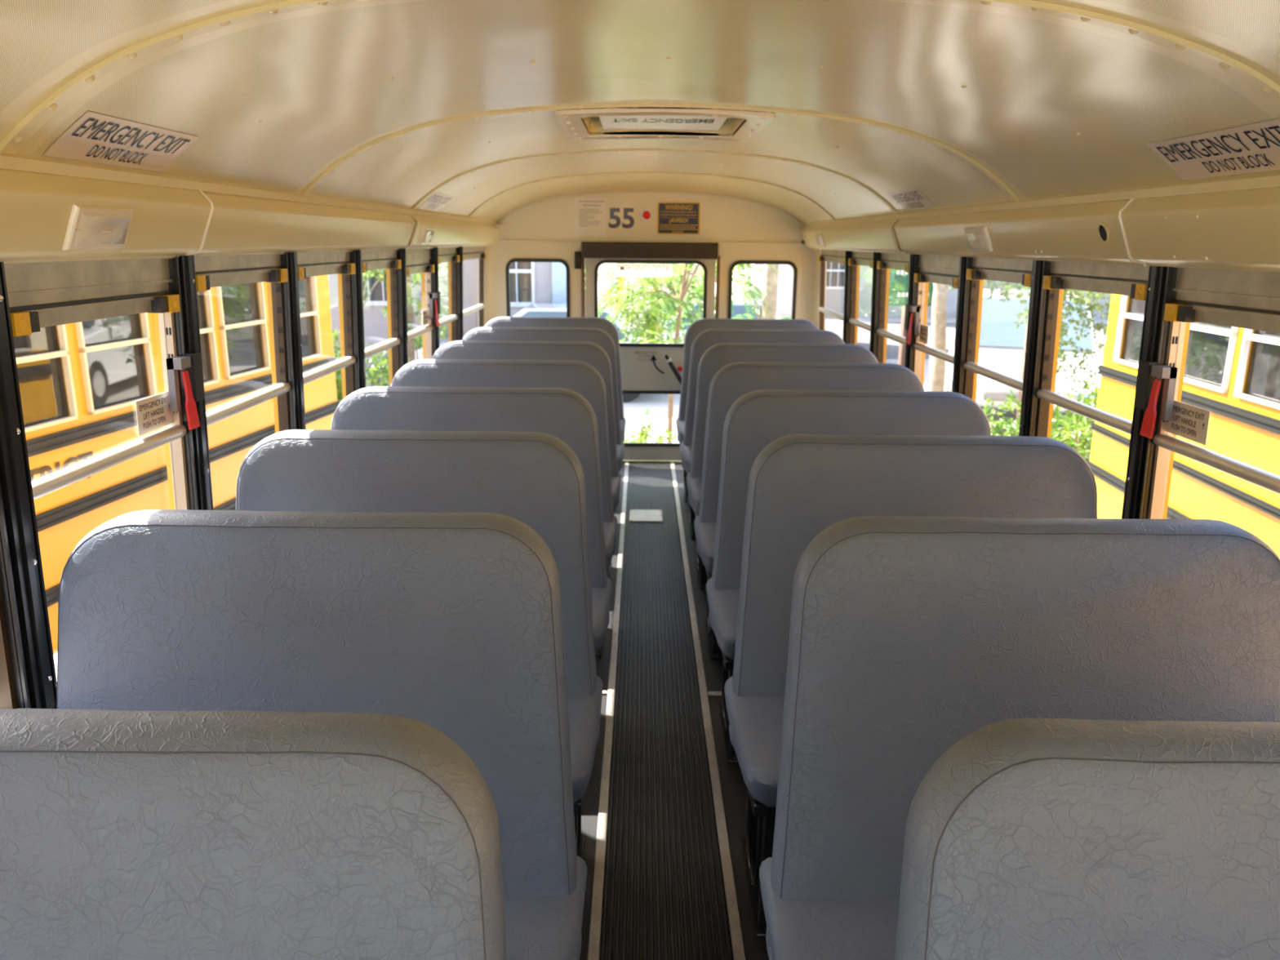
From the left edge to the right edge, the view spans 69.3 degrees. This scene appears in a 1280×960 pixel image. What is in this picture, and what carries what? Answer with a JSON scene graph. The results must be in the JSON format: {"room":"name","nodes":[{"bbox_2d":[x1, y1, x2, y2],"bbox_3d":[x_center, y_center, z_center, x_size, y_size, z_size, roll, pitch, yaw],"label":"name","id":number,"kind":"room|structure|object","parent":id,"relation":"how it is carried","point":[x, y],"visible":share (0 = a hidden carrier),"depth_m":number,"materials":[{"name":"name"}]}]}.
{"room":"vehicle interior","nodes":[
{"label":"vehicle interior","id":0,"kind":"room"},
{"bbox_2d":[477,246,484,327],"bbox_3d":[-1.152,0.360,2.740,0.117,2.010,8.360,1,14,0],"label":"wall","id":1,"kind":"structure","parent":0,"point":[483,246],"depth_m":6.49,"materials":[{"name":"metal"}]},
{"bbox_2d":[0,584,17,708],"bbox_3d":[-1.133,0.126,1.290,0.120,0.821,0.609,1,14,0],"label":"window","id":2,"kind":"structure","parent":1,"relation":"in","point":[7,693],"depth_m":1.64,"materials":[{"name":"metal"}]},
{"bbox_2d":[0,262,57,708],"bbox_3d":[-1.120,0.050,1.624,0.108,0.870,0.086,1,14,0],"label":"window frame","id":3,"kind":"structure","parent":1,"relation":"attached to","point":[21,573],"depth_m":1.63,"materials":[{"name":"black metal"}]},
{"bbox_2d":[62,204,133,250],"bbox_3d":[-1.016,-0.474,1.739,0.043,0.081,0.190,1,14,0],"label":"dome light","id":4,"kind":"object","parent":1,"relation":"attached to","point":[90,227],"visible":1,"depth_m":1.71,"materials":[{"name":"beige plastic"}]},
{"bbox_2d":[4,257,204,680],"bbox_3d":[-1.128,-0.051,1.972,0.129,0.821,0.648,1,14,0],"label":"window","id":5,"kind":"structure","parent":1,"relation":"in","point":[40,294],"depth_m":1.93,"materials":[{"name":"metal"}]},
{"bbox_2d":[135,391,173,435],"bbox_3d":[-1.119,-0.156,2.139,0.004,0.078,0.160,1,14,0],"label":"sticker","id":6,"kind":"object","parent":5,"relation":"attached to","point":[153,412],"visible":1,"depth_m":2.13,"materials":[{"name":"beige paper"}]},
{"bbox_2d":[152,255,213,510],"bbox_3d":[-1.119,-0.121,2.287,0.108,0.870,0.086,1,14,0],"label":"trim","id":7,"kind":"structure","parent":1,"relation":"attached to","point":[181,268],"depth_m":2.23,"materials":[{"name":"black metal"}]},
{"bbox_2d":[194,253,290,431],"bbox_3d":[-1.130,-0.217,2.616,0.120,0.821,0.609,1,14,0],"label":"window","id":8,"kind":"structure","parent":1,"relation":"in","point":[214,271],"depth_m":2.66,"materials":[{"name":"metal"}]},
{"bbox_2d":[0,152,496,224],"bbox_3d":[-1.023,-0.763,2.449,0.018,0.033,8.360,1,14,0],"label":"trim","id":9,"kind":"structure","parent":1,"relation":"attached to","point":[17,162],"depth_m":2.04,"materials":[{"name":"beige metal"}]},
{"bbox_2d":[0,168,499,263],"bbox_3d":[-1.083,-0.679,2.471,0.183,0.157,8.360,1,14,0],"label":"trim","id":10,"kind":"structure","parent":1,"relation":"attached to","point":[36,208],"depth_m":2.11,"materials":[{"name":"beige metal"}]},
{"bbox_2d":[266,252,306,433],"bbox_3d":[-1.117,-0.293,2.950,0.108,0.870,0.086,1,14,0],"label":"trim","id":11,"kind":"structure","parent":1,"relation":"attached to","point":[288,260],"depth_m":2.89,"materials":[{"name":"black metal"}]},
{"bbox_2d":[297,250,355,396],"bbox_3d":[-1.129,-0.389,3.279,0.120,0.821,0.609,1,14,0],"label":"window","id":12,"kind":"structure","parent":1,"relation":"in","point":[309,264],"depth_m":3.38,"materials":[{"name":"metal"}]},
{"bbox_2d":[337,249,365,399],"bbox_3d":[-1.115,-0.464,3.613,0.108,0.870,0.086,1,14,0],"label":"trim","id":13,"kind":"structure","parent":1,"relation":"attached to","point":[355,255],"depth_m":3.55,"materials":[{"name":"black metal"}]},
{"bbox_2d":[361,248,401,378],"bbox_3d":[-1.127,-0.560,3.942,0.120,0.821,0.609,1,14,0],"label":"window","id":14,"kind":"structure","parent":1,"relation":"in","point":[375,259],"depth_m":4.08,"materials":[{"name":"metal"}]},
{"bbox_2d":[386,248,408,386],"bbox_3d":[-1.114,-0.636,4.277,0.108,0.870,0.086,1,14,0],"label":"trim","id":15,"kind":"structure","parent":1,"relation":"attached to","point":[401,253],"depth_m":4.21,"materials":[{"name":"black metal"}]},
{"bbox_2d":[405,248,440,359],"bbox_3d":[-1.121,-0.737,4.624,0.129,0.821,0.648,1,14,0],"label":"window","id":16,"kind":"structure","parent":1,"relation":"in","point":[418,260],"depth_m":4.77,"materials":[{"name":"metal"}]},
{"bbox_2d":[421,247,439,359],"bbox_3d":[-1.112,-0.807,4.940,0.108,0.870,0.086,1,14,0],"label":"trim","id":17,"kind":"structure","parent":1,"relation":"attached to","point":[434,251],"depth_m":4.87,"materials":[{"name":"black metal"}]},
{"bbox_2d":[438,247,459,341],"bbox_3d":[-1.124,-0.903,5.269,0.120,0.821,0.609,1,14,0],"label":"window","id":18,"kind":"structure","parent":1,"relation":"in","point":[445,254],"depth_m":5.47,"materials":[{"name":"metal"}]},
{"bbox_2d":[448,246,463,342],"bbox_3d":[-1.111,-0.979,5.603,0.108,0.870,0.086,1,14,0],"label":"trim","id":19,"kind":"structure","parent":1,"relation":"attached to","point":[459,250],"depth_m":5.54,"materials":[{"name":"black metal"}]},
{"bbox_2d":[462,246,486,327],"bbox_3d":[-1.122,-1.111,6.073,0.120,0.821,0.900,1,14,0],"label":"window","id":20,"kind":"structure","parent":1,"relation":"in","point":[468,252],"depth_m":6.34,"materials":[{"name":"metal"}]},
{"bbox_2d":[0,0,1279,225],"bbox_3d":[0.063,-0.878,2.417,2.180,0.289,8.360,1,14,0],"label":"ceiling","id":21,"kind":"structure","parent":0,"point":[397,103],"depth_m":1.94,"materials":[{"name":"beige metal"}]},
{"bbox_2d":[43,111,199,172],"bbox_3d":[-0.974,-0.639,1.766,0.087,0.071,0.405,1,14,0],"label":"decal","id":22,"kind":"object","parent":21,"relation":"attached to","point":[94,137],"visible":1,"depth_m":1.73,"materials":[{"name":"beige paper"}]},
{"bbox_2d":[554,107,775,142],"bbox_3d":[0.076,-1.212,3.108,0.670,0.078,0.695,1,14,0],"label":"roof hatch","id":23,"kind":"object","parent":21,"relation":"attached to","point":[615,122],"visible":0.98,"depth_m":3.13,"materials":[{"name":"beige"}]},
{"bbox_2d":[887,188,936,211],"bbox_3d":[1.100,-1.136,3.763,0.087,0.071,0.420,1,14,0],"label":"decal","id":24,"kind":"object","parent":21,"relation":"attached to","point":[913,199],"visible":1,"depth_m":3.74,"materials":[{"name":"beige paper"}]},
{"bbox_2d":[1146,119,1279,180],"bbox_3d":[1.095,-0.611,1.730,0.087,0.071,0.420,1,14,0],"label":"decal","id":25,"kind":"object","parent":21,"relation":"attached to","point":[1255,147],"visible":1,"depth_m":1.73,"materials":[{"name":"beige"}]},
{"bbox_2d":[496,191,803,462],"bbox_3d":[0.082,-1.081,6.696,2.435,1.942,0.053,1,14,0],"label":"wall","id":26,"kind":"structure","parent":0,"point":[743,228],"depth_m":6.51,"materials":[{"name":"beige metal"}]},
{"bbox_2d":[484,224,509,324],"bbox_3d":[-1.029,-0.965,6.670,0.207,1.690,0.083,-14,20,-43],"label":"trim","id":27,"kind":"structure","parent":26,"relation":"attached to","point":[494,260],"depth_m":6.56,"materials":[{"name":"beige metal"}]},
{"bbox_2d":[574,197,606,236],"bbox_3d":[-0.345,-1.840,6.486,0.224,0.259,0.002,1,14,0],"label":"notice sheet","id":28,"kind":"object","parent":26,"relation":"attached to","point":[590,214],"visible":1,"depth_m":6.49,"materials":[{"name":"beige paper"}]},
{"bbox_2d":[581,241,718,259],"bbox_3d":[0.069,-1.611,6.499,0.958,0.110,0.081,1,14,0],"label":"pad","id":29,"kind":"object","parent":26,"relation":"attached to","point":[588,249],"visible":1,"depth_m":6.46,"materials":[{"name":"brown"}]},
{"bbox_2d":[581,255,719,460],"bbox_3d":[0.069,-0.865,6.721,0.983,1.490,0.108,1,14,0],"label":"door","id":30,"kind":"structure","parent":26,"relation":"in","point":[655,368],"depth_m":6.72,"materials":[{"name":"grey paint"}]},
{"bbox_2d":[614,263,671,276],"bbox_3d":[0.023,-1.491,6.581,0.407,0.088,0.003,1,14,0],"label":"sticker","id":31,"kind":"object","parent":30,"relation":"attached to","point":[620,269],"visible":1,"depth_m":6.58,"materials":[{"name":"beige paper"}]},
{"bbox_2d":[657,201,700,235],"bbox_3d":[0.271,-1.832,6.484,0.300,0.219,0.005,1,14,0],"label":"warning sign","id":32,"kind":"object","parent":26,"relation":"attached to","point":[673,218],"visible":1,"depth_m":6.48,"materials":[{"name":"orange"}]},
{"bbox_2d":[659,211,697,231],"bbox_3d":[0.273,-1.809,6.487,0.265,0.138,0.001,1,14,0],"label":"print","id":33,"kind":"object","parent":32,"relation":"attached to","point":[660,211],"depth_m":6.49},
{"bbox_2d":[727,260,797,319],"bbox_3d":[0.873,-1.264,6.637,0.484,0.602,0.030,1,14,0],"label":"window","id":34,"kind":"structure","parent":26,"relation":"in","point":[792,264],"depth_m":6.58,"materials":[{"name":"black plastic"}]},
{"bbox_2d":[791,226,819,327],"bbox_3d":[1.161,-0.942,6.659,0.215,1.690,0.110,1,14,0],"label":"trim","id":35,"kind":"structure","parent":26,"relation":"attached to","point":[809,293],"depth_m":6.57,"materials":[{"name":"beige metal"}]},
{"bbox_2d":[803,171,1279,226],"bbox_3d":[1.147,-0.744,2.449,0.018,0.033,8.360,1,14,0],"label":"trim","id":36,"kind":"structure","parent":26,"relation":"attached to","point":[1268,180],"depth_m":2.26,"materials":[{"name":"beige metal"}]},
{"bbox_2d":[579,461,768,959],"bbox_3d":[0.064,0.938,2.887,2.435,0.060,8.360,1,14,0],"label":"floor","id":37,"kind":"structure","parent":0,"point":[733,786],"depth_m":2.84,"materials":[{"name":"black rubber"}]},
{"bbox_2d":[0,708,506,959],"bbox_3d":[-0.598,0.856,0.850,0.991,1.106,0.622,1,14,0],"label":"seat","id":38,"kind":"object","parent":37,"relation":"on","point":[125,834],"visible":1,"depth_m":0.93,"materials":[{"name":"grey leather"}]},
{"bbox_2d":[56,509,586,959],"bbox_3d":[-0.596,0.667,1.581,0.991,1.106,0.621,1,14,0],"label":"seat","id":39,"kind":"object","parent":37,"relation":"on","point":[451,623],"visible":0.65,"depth_m":1.65,"materials":[{"name":"grey leather"}]},
{"bbox_2d":[503,855,586,959],"bbox_3d":[-0.583,0.829,1.550,0.962,0.136,0.478,1,15,0],"label":"cushion","id":40,"kind":"object","parent":39,"relation":"on","point":[543,922],"depth_m":1.60,"materials":[{"name":"grey leather"}]},
{"bbox_2d":[235,429,603,858],"bbox_3d":[-0.594,0.477,2.314,0.991,1.106,0.622,1,14,0],"label":"seat","id":41,"kind":"object","parent":37,"relation":"on","point":[535,479],"visible":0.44,"depth_m":2.39,"materials":[{"name":"grey leather"}]},
{"bbox_2d":[566,675,603,803],"bbox_3d":[-0.582,0.640,2.283,0.962,0.136,0.479,1,15,0],"label":"cushion","id":42,"kind":"object","parent":41,"relation":"on","point":[584,702],"depth_m":2.23,"materials":[{"name":"grey leather"}]},
{"bbox_2d":[330,386,612,668],"bbox_3d":[-0.592,0.288,3.047,0.991,1.106,0.621,1,14,0],"label":"seat","id":43,"kind":"object","parent":37,"relation":"on","point":[566,415],"visible":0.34,"depth_m":3.12,"materials":[{"name":"grey leather"}]},
{"bbox_2d":[591,577,612,653],"bbox_3d":[-0.579,0.450,3.016,0.962,0.136,0.478,1,15,0],"label":"cushion","id":44,"kind":"object","parent":43,"relation":"on","point":[601,589],"depth_m":2.98,"materials":[{"name":"grey leather"}]},
{"bbox_2d":[390,359,617,657],"bbox_3d":[-0.591,0.098,3.780,0.991,1.106,0.622,1,14,0],"label":"seat","id":45,"kind":"object","parent":37,"relation":"on","point":[580,377],"visible":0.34,"depth_m":3.86,"materials":[{"name":"grey leather"}]},
{"bbox_2d":[604,515,617,569],"bbox_3d":[-0.578,0.261,3.749,0.962,0.136,0.479,1,15,0],"label":"cushion","id":46,"kind":"object","parent":45,"relation":"on","point":[610,521],"depth_m":3.71,"materials":[{"name":"grey leather"}]},
{"bbox_2d":[431,340,621,577],"bbox_3d":[-0.589,-0.091,4.513,0.991,1.106,0.621,1,14,0],"label":"seat","id":47,"kind":"object","parent":37,"relation":"on","point":[591,353],"visible":0.27,"depth_m":4.59,"materials":[{"name":"grey leather"}]},
{"bbox_2d":[462,326,624,515],"bbox_3d":[-0.587,-0.281,5.246,0.991,1.106,0.622,1,14,0],"label":"seat","id":48,"kind":"object","parent":37,"relation":"on","point":[597,336],"visible":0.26,"depth_m":5.33,"materials":[{"name":"grey leather"}]},
{"bbox_2d":[484,316,626,441],"bbox_3d":[-0.586,-0.471,5.979,0.991,1.106,0.621,1,14,0],"label":"seat","id":49,"kind":"object","parent":37,"relation":"on","point":[602,323],"visible":0.23,"depth_m":6.06,"materials":[{"name":"grey plastic"}]},
{"bbox_2d":[586,460,629,959],"bbox_3d":[-0.105,0.897,2.899,0.028,0.009,8.304,1,14,0],"label":"trim","id":50,"kind":"structure","parent":37,"relation":"on","point":[595,927],"depth_m":2.87,"materials":[{"name":"metal"}]},
{"bbox_2d":[599,460,733,959],"bbox_3d":[0.063,0.899,2.900,0.308,0.008,8.305,1,14,0],"label":"mat","id":51,"kind":"object","parent":37,"relation":"on","point":[664,897],"visible":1,"depth_m":2.85,"materials":[{"name":"rubber"}]},
{"bbox_2d":[670,461,746,959],"bbox_3d":[0.231,0.900,2.899,0.028,0.009,8.304,1,14,0],"label":"trim","id":52,"kind":"structure","parent":37,"relation":"on","point":[737,943],"depth_m":2.87,"materials":[{"name":"metal"}]},
{"bbox_2d":[675,318,819,502],"bbox_3d":[0.733,-0.459,5.979,0.992,1.106,0.622,1,14,0],"label":"seat","id":53,"kind":"object","parent":37,"relation":"on","point":[700,326],"visible":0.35,"depth_m":6.06,"materials":[{"name":"grey leather"}]},
{"bbox_2d":[680,328,844,538],"bbox_3d":[0.732,-0.269,5.246,0.992,1.106,0.621,1,14,0],"label":"seat","id":54,"kind":"object","parent":37,"relation":"on","point":[707,339],"visible":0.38,"depth_m":5.33,"materials":[{"name":"grey leather"}]},
{"bbox_2d":[686,342,878,588],"bbox_3d":[0.730,-0.080,4.513,0.992,1.106,0.622,1,14,0],"label":"seat","id":55,"kind":"object","parent":37,"relation":"on","point":[717,356],"visible":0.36,"depth_m":4.59,"materials":[{"name":"grey leather"}]},
{"bbox_2d":[686,472,702,515],"bbox_3d":[0.714,0.083,4.482,0.963,0.136,0.478,1,15,0],"label":"cushion","id":56,"kind":"object","parent":55,"relation":"on","point":[693,479],"depth_m":4.43,"materials":[{"name":"grey leather"}]},
{"bbox_2d":[693,361,924,658],"bbox_3d":[0.728,0.110,3.780,0.992,1.106,0.621,1,14,0],"label":"seat","id":57,"kind":"object","parent":37,"relation":"on","point":[734,380],"visible":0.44,"depth_m":3.86,"materials":[{"name":"grey leather"}]},
{"bbox_2d":[693,515,716,573],"bbox_3d":[0.712,0.272,3.749,0.963,0.137,0.479,1,15,0],"label":"cushion","id":58,"kind":"object","parent":57,"relation":"on","point":[704,526],"depth_m":3.70,"materials":[{"name":"grey leather"}]},
{"bbox_2d":[706,389,991,763],"bbox_3d":[0.727,0.299,3.048,0.992,1.106,0.622,1,14,0],"label":"seat","id":59,"kind":"object","parent":37,"relation":"on","point":[757,419],"visible":0.34,"depth_m":3.12,"materials":[{"name":"grey leather"}]},
{"bbox_2d":[706,577,739,660],"bbox_3d":[0.711,0.462,3.016,0.963,0.136,0.478,1,15,0],"label":"cushion","id":60,"kind":"object","parent":59,"relation":"on","point":[723,597],"depth_m":2.96,"materials":[{"name":"grey leather"}]},
{"bbox_2d":[724,434,1097,937],"bbox_3d":[0.725,0.489,2.314,0.992,1.106,0.621,1,14,0],"label":"seat","id":61,"kind":"object","parent":37,"relation":"on","point":[800,486],"visible":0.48,"depth_m":2.39,"materials":[{"name":"grey leather"}]},
{"bbox_2d":[724,676,784,807],"bbox_3d":[0.709,0.651,2.283,0.963,0.137,0.479,1,15,0],"label":"cushion","id":62,"kind":"object","parent":61,"relation":"on","point":[755,714],"depth_m":2.22,"materials":[{"name":"grey leather"}]},
{"bbox_2d":[759,515,1279,959],"bbox_3d":[0.723,0.678,1.582,0.992,1.106,0.622,1,14,0],"label":"seat","id":63,"kind":"object","parent":37,"relation":"on","point":[910,637],"visible":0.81,"depth_m":1.65,"materials":[{"name":"grey leather"}]},
{"bbox_2d":[759,857,899,959],"bbox_3d":[0.707,0.841,1.550,0.963,0.136,0.478,1,15,0],"label":"cushion","id":64,"kind":"object","parent":63,"relation":"on","point":[802,923],"depth_m":1.60,"materials":[{"name":"grey leather"}]},
{"bbox_2d":[894,717,1279,959],"bbox_3d":[0.721,0.868,0.850,0.992,1.106,0.621,1,14,0],"label":"seat","id":65,"kind":"object","parent":37,"relation":"on","point":[1028,838],"visible":1,"depth_m":0.93,"materials":[{"name":"grey leather"}]},
{"bbox_2d":[366,281,1108,457],"bbox_3d":[0.016,-1.816,17.606,90.000,0.200,85.000,1,14,0],"label":"ground","id":66,"kind":"structure","parent":0,"point":[658,404],"depth_m":14.46,"materials":[{"name":"concrete"}]},
{"bbox_2d":[13,275,339,654],"bbox_3d":[-4.543,0.391,2.842,2.354,2.840,11.400,2,15,7],"label":"bus","id":67,"kind":"object","parent":66,"relation":"on","point":[81,384],"visible":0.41,"depth_m":5.51,"materials":[{"name":"yellow metal"}]},
{"bbox_2d":[332,329,410,402],"bbox_3d":[-3.416,-1.018,10.154,1.466,1.733,2.456,5,15,16],"label":"bush","id":68,"kind":"object","parent":66,"relation":"on","point":[373,379],"visible":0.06,"depth_m":10.39,"materials":[{"name":"green plant"}]},
{"bbox_2d":[365,265,448,363],"bbox_3d":[-2.923,-2.265,11.755,1.064,3.560,1.242,1,14,0],"label":"tree","id":69,"kind":"object","parent":66,"relation":"on","point":[414,343],"visible":0.14,"depth_m":11.74,"materials":[{"name":"green plant"}]},
{"bbox_2d":[328,258,566,380],"bbox_3d":[-5.023,-5.819,19.630,7.850,6.450,7.100,1,14,0],"label":"building","id":70,"kind":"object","parent":66,"relation":"on","point":[531,282],"visible":0.17,"depth_m":16.74,"materials":[{"name":"paint"}]},
{"bbox_2d":[414,303,672,402],"bbox_3d":[-1.690,-2.205,15.702,4.520,1.469,2.160,1,14,0],"label":"parked car","id":71,"kind":"object","parent":66,"relation":"on","point":[557,310],"visible":0.09,"depth_m":14.87,"materials":[{"name":"white paint"}]},
{"bbox_2d":[565,257,703,336],"bbox_3d":[-0.037,-2.357,12.393,1.922,3.458,1.363,1,14,0],"label":"street tree","id":72,"kind":"object","parent":66,"relation":"on","point":[654,278],"visible":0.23,"depth_m":12.26,"materials":[{"name":"green plant"}]},
{"bbox_2d":[598,262,700,323],"bbox_3d":[0.258,-6.485,25.384,2.800,4.950,0.400,1,14,0],"label":"wall","id":73,"kind":"structure","parent":66,"relation":"on","point":[602,267],"depth_m":25.45,"materials":[{"name":"white paint"}]},
{"bbox_2d":[597,262,750,442],"bbox_3d":[0.299,-1.382,9.845,1.867,2.852,1.891,1,14,0],"label":"tree","id":74,"kind":"object","parent":66,"relation":"on","point":[664,300],"visible":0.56,"depth_m":9.61,"materials":[{"name":"green plant"}]},
{"bbox_2d":[633,298,782,343],"bbox_3d":[1.165,-2.809,18.224,4.520,1.426,2.160,1,14,0],"label":"parked car","id":75,"kind":"object","parent":66,"relation":"on","point":[739,307],"visible":0.04,"depth_m":17.36,"materials":[{"name":"white paint"}]},
{"bbox_2d":[668,263,791,333],"bbox_3d":[1.251,-2.022,10.954,1.826,3.551,1.777,1,14,0],"label":"tree","id":76,"kind":"object","parent":66,"relation":"on","point":[768,311],"visible":0.15,"depth_m":10.93,"materials":[{"name":"green plant"}]},
{"bbox_2d":[731,263,793,318],"bbox_3d":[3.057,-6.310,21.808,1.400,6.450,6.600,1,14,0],"label":"building","id":77,"kind":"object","parent":66,"relation":"on","point":[785,278],"visible":0.02,"depth_m":19.02,"materials":[{"name":"paint"}]},
{"bbox_2d":[897,306,906,366],"bbox_3d":[3.030,-1.102,10.657,0.130,1.950,0.130,1,14,0],"label":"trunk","id":78,"kind":"object","parent":66,"relation":"on","point":[901,357],"visible":0.1,"depth_m":10.50,"materials":[{"name":"brown plant"}]},
{"bbox_2d":[888,268,933,306],"bbox_3d":[3.040,-2.179,10.287,0.600,0.480,0.036,1,14,0],"label":"street sign","id":79,"kind":"object","parent":78,"relation":"attached to","point":[899,279],"visible":0.31,"depth_m":10.29,"materials":[{"name":"teal metal"}]},
{"bbox_2d":[928,283,948,391],"bbox_3d":[3.212,-1.816,9.768,2.064,3.782,1.796,1,14,0],"label":"tree","id":80,"kind":"object","parent":66,"relation":"on","point":[939,306],"visible":0.02,"depth_m":9.77,"materials":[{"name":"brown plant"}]},
{"bbox_2d":[825,321,1107,359],"bbox_3d":[23.985,-3.831,25.809,40.100,0.012,10.000,1,14,0],"label":"road","id":81,"kind":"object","parent":66,"relation":"on","point":[864,335],"depth_m":26.70,"materials":[{"name":"grey asphalt"}]},
{"bbox_2d":[825,261,1111,319],"bbox_3d":[24.390,-9.926,34.535,39.400,7.450,6.050,1,14,0],"label":"building","id":82,"kind":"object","parent":66,"relation":"on","point":[835,273],"visible":0.08,"depth_m":32.40,"materials":[{"name":"concrete"}]},
{"bbox_2d":[943,288,1106,441],"bbox_3d":[5.594,-1.755,13.523,2.340,1.816,4.820,6,16,21],"label":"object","id":83,"kind":"object","parent":66,"relation":"on","point":[1002,345],"visible":0.19,"depth_m":12.39,"materials":[{"name":"white paint"}]},
{"bbox_2d":[946,279,1111,433],"bbox_3d":[3.813,-1.368,8.909,1.505,3.355,1.788,1,14,0],"label":"willow tree","id":84,"kind":"object","parent":66,"relation":"on","point":[1081,299],"visible":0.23,"depth_m":8.77,"materials":[{"name":"green plant"}]},
{"bbox_2d":[982,377,1099,461],"bbox_3d":[4.059,-0.289,8.402,1.942,1.408,1.874,-4,15,-17],"label":"bush","id":85,"kind":"object","parent":66,"relation":"on","point":[1073,440],"visible":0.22,"depth_m":8.12,"materials":[{"name":"green plant"}]},
{"bbox_2d":[1086,293,1279,558],"bbox_3d":[4.301,0.666,1.847,2.354,2.960,10.600,1,15,3],"label":"bus","id":86,"kind":"object","parent":66,"relation":"on","point":[1232,373],"visible":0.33,"depth_m":5.46,"materials":[{"name":"yellow metal"}]},
{"bbox_2d":[817,249,826,329],"bbox_3d":[1.288,0.382,2.740,0.117,2.010,8.360,1,14,0],"label":"wall","id":87,"kind":"structure","parent":0,"point":[820,250],"depth_m":6.50,"materials":[{"name":"metal"}]},
{"bbox_2d":[817,249,845,329],"bbox_3d":[1.285,-1.089,6.073,0.120,0.821,0.900,1,14,0],"label":"window","id":88,"kind":"structure","parent":87,"relation":"in","point":[829,255],"depth_m":6.33,"materials":[{"name":"metal"}]},
{"bbox_2d":[842,250,859,344],"bbox_3d":[1.271,-0.957,5.603,0.108,0.870,0.086,1,14,0],"label":"trim","id":89,"kind":"structure","parent":87,"relation":"attached to","point":[848,254],"depth_m":5.54,"materials":[{"name":"black metal"}]},
{"bbox_2d":[848,250,873,344],"bbox_3d":[1.283,-0.882,5.269,0.120,0.821,0.609,1,14,0],"label":"window","id":90,"kind":"structure","parent":87,"relation":"in","point":[859,258],"depth_m":5.45,"materials":[{"name":"metal"}]},
{"bbox_2d":[869,252,889,363],"bbox_3d":[1.270,-0.786,4.940,0.108,0.870,0.086,1,14,0],"label":"trim","id":91,"kind":"structure","parent":87,"relation":"attached to","point":[877,255],"depth_m":4.88,"materials":[{"name":"black metal"}]},
{"bbox_2d":[876,252,910,363],"bbox_3d":[1.282,-0.710,4.606,0.120,0.821,0.609,1,14,0],"label":"window","id":92,"kind":"structure","parent":87,"relation":"in","point":[900,261],"depth_m":4.77,"materials":[{"name":"metal"}]},
{"bbox_2d":[904,253,928,385],"bbox_3d":[1.268,-0.614,4.277,0.108,0.870,0.086,1,14,0],"label":"trim","id":93,"kind":"structure","parent":87,"relation":"attached to","point":[913,258],"depth_m":4.20,"materials":[{"name":"black metal"}]},
{"bbox_2d":[904,253,959,380],"bbox_3d":[1.276,-0.543,3.961,0.129,0.821,0.648,1,14,0],"label":"window","id":94,"kind":"structure","parent":87,"relation":"in","point":[940,269],"depth_m":4.05,"materials":[{"name":"metal"}]},
{"bbox_2d":[951,256,983,401],"bbox_3d":[1.267,-0.443,3.613,0.108,0.870,0.086,1,14,0],"label":"trim","id":95,"kind":"structure","parent":87,"relation":"attached to","point":[964,285],"depth_m":3.55,"materials":[{"name":"black metal"}]},
{"bbox_2d":[963,257,1032,399],"bbox_3d":[1.279,-0.367,3.279,0.120,0.821,0.609,1,14,0],"label":"window","id":96,"kind":"structure","parent":87,"relation":"in","point":[1010,270],"depth_m":3.35,"materials":[{"name":"metal"}]},
{"bbox_2d":[800,186,1279,272],"bbox_3d":[1.205,-0.659,2.471,0.183,0.157,8.360,1,14,0],"label":"trim","id":97,"kind":"structure","parent":87,"relation":"attached to","point":[1231,230],"depth_m":2.23,"materials":[{"name":"beige metal"}]},
{"bbox_2d":[1018,259,1063,438],"bbox_3d":[1.265,-0.271,2.950,0.108,0.870,0.086,1,14,0],"label":"trim","id":98,"kind":"structure","parent":87,"relation":"attached to","point":[1038,295],"depth_m":2.89,"materials":[{"name":"black metal"}]},
{"bbox_2d":[1035,260,1149,437],"bbox_3d":[1.277,-0.196,2.616,0.120,0.821,0.609,1,14,0],"label":"window","id":99,"kind":"structure","parent":87,"relation":"in","point":[1130,280],"depth_m":2.64,"materials":[{"name":"metal"}]},
{"bbox_2d":[1121,266,1191,519],"bbox_3d":[1.264,-0.100,2.287,0.108,0.870,0.086,1,14,0],"label":"trim","id":100,"kind":"structure","parent":87,"relation":"attached to","point":[1162,280],"depth_m":2.24,"materials":[{"name":"black metal"}]},
{"bbox_2d":[1134,266,1279,519],"bbox_3d":[1.271,-0.029,1.972,0.129,0.821,0.648,1,14,0],"label":"window","id":101,"kind":"structure","parent":87,"relation":"in","point":[1242,299],"depth_m":2.07,"materials":[{"name":"metal"}]},
{"bbox_2d":[1166,400,1210,445],"bbox_3d":[1.264,-0.135,2.139,0.004,0.078,0.160,1,14,0],"label":"sticker","id":102,"kind":"object","parent":101,"relation":"attached to","point":[1189,422],"visible":0.98,"depth_m":2.13,"materials":[{"name":"beige paper"}]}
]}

